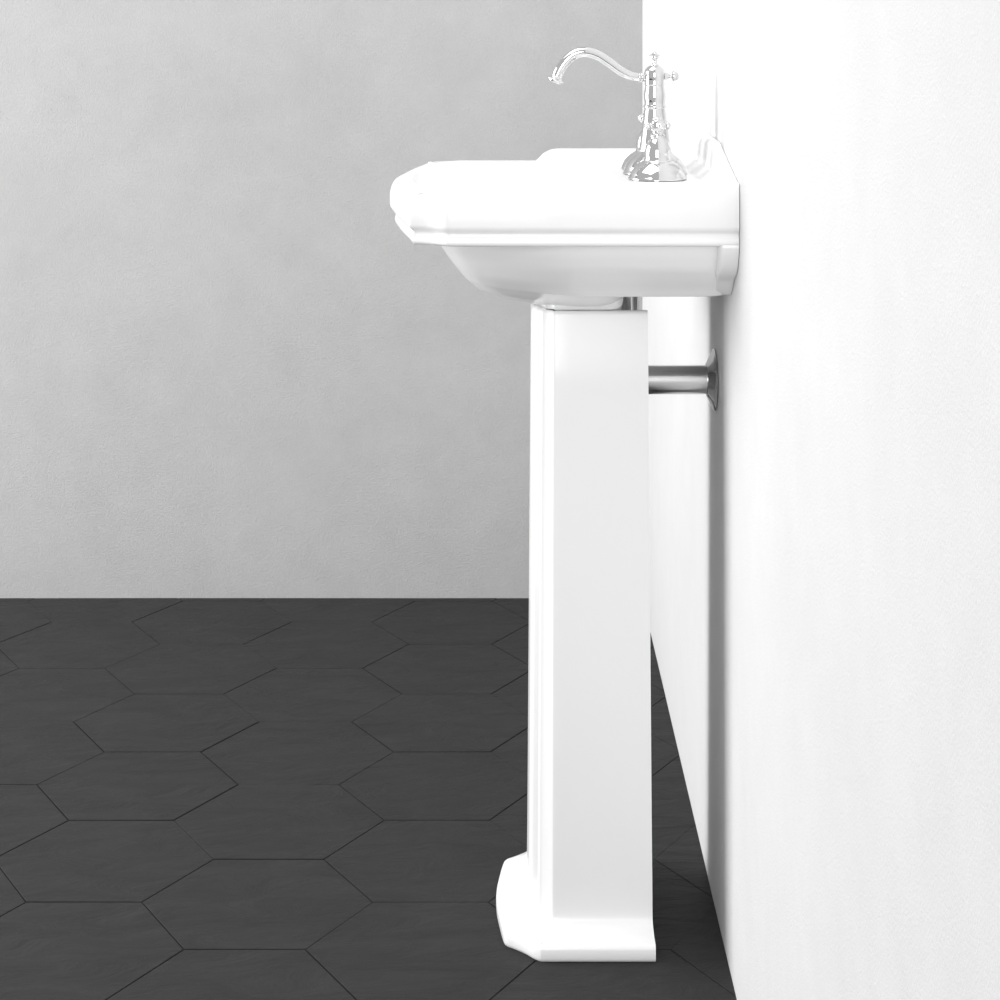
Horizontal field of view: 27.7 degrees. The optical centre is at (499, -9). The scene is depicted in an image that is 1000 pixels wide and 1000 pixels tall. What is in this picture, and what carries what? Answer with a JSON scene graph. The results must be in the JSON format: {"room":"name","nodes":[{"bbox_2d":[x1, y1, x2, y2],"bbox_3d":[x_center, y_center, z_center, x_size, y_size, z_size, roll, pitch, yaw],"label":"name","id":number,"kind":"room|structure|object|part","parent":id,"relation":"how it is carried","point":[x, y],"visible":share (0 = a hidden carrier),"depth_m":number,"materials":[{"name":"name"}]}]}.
{"room":"bathroom","nodes":[
{"label":"bathroom","id":0,"kind":"room"},
{"bbox_2d":[0,0,641,598],"bbox_3d":[-1.477,-0.390,3.584,3.447,2.920,0.150,0,0,0],"label":"wall","id":1,"kind":"structure","parent":0,"point":[229,368],"depth_m":3.51,"materials":[{"name":"grey paint"}]},
{"bbox_2d":[0,598,736,999],"bbox_3d":[-1.477,1.065,1.555,3.447,0.030,3.910,0,0,0],"label":"floor","id":2,"kind":"structure","parent":0,"point":[201,798],"depth_m":2.61,"materials":[{"name":"tile"}]},
{"bbox_2d":[496,297,655,961],"bbox_3d":[0.082,0.702,2.320,0.173,0.697,0.258,0,0,0],"label":"pedestal","id":3,"kind":"object","parent":2,"relation":"on","point":[580,890],"visible":0.94,"depth_m":2.23,"materials":[{"name":"white ceramic"}]},
{"bbox_2d":[642,0,999,999],"bbox_3d":[0.322,-0.390,1.630,0.150,2.920,4.060,0,0,0],"label":"wall","id":4,"kind":"structure","parent":0,"point":[825,538],"depth_m":1.47,"materials":[{"name":"white paint"}]},
{"bbox_2d":[390,135,738,309],"bbox_3d":[0.060,0.268,2.320,0.372,0.202,0.472,0,0,0],"label":"basin","id":5,"kind":"object","parent":4,"relation":"attached to","point":[564,228],"visible":0.99,"depth_m":2.11,"materials":[{"name":"white ceramic"}]},
{"bbox_2d":[547,47,686,181],"bbox_3d":[0.169,0.136,2.314,0.171,0.145,0.167,0,0,-41],"label":"tap","id":6,"kind":"object","parent":5,"relation":"on","point":[653,160],"visible":1,"depth_m":2.31,"materials":[{"name":"silver metal"}]},
{"bbox_3d":[0.114,0.083,2.320,0.109,0.040,0.012,0,0,0],"label":"spout","id":7,"kind":"part","parent":6,"relation":"part of","materials":[{"name":"silver metal"}]},
{"bbox_3d":[0.175,0.147,2.387,0.025,0.017,0.025,0,0,0],"label":"cross handle","id":8,"kind":"part","parent":6,"relation":"part of","materials":[{"name":"silver metal"}]},
{"bbox_3d":[0.175,0.147,2.253,0.025,0.017,0.025,0,0,28],"label":"cross handle","id":9,"kind":"part","parent":6,"relation":"part of","materials":[{"name":"silver metal"}]},
{"bbox_3d":[0.197,0.097,2.320,0.017,0.012,0.011,0,0,0],"label":"lift knob","id":10,"kind":"part","parent":6,"relation":"part of","materials":[{"name":"silver metal"}]},
{"bbox_2d":[648,348,717,410],"bbox_3d":[0.193,0.425,2.320,0.107,0.109,0.070,0,0,0],"label":"pipe","id":11,"kind":"object","parent":4,"relation":"attached to","point":[662,379],"visible":0.57,"depth_m":2.31,"materials":[{"name":"silver metal"}]}
]}

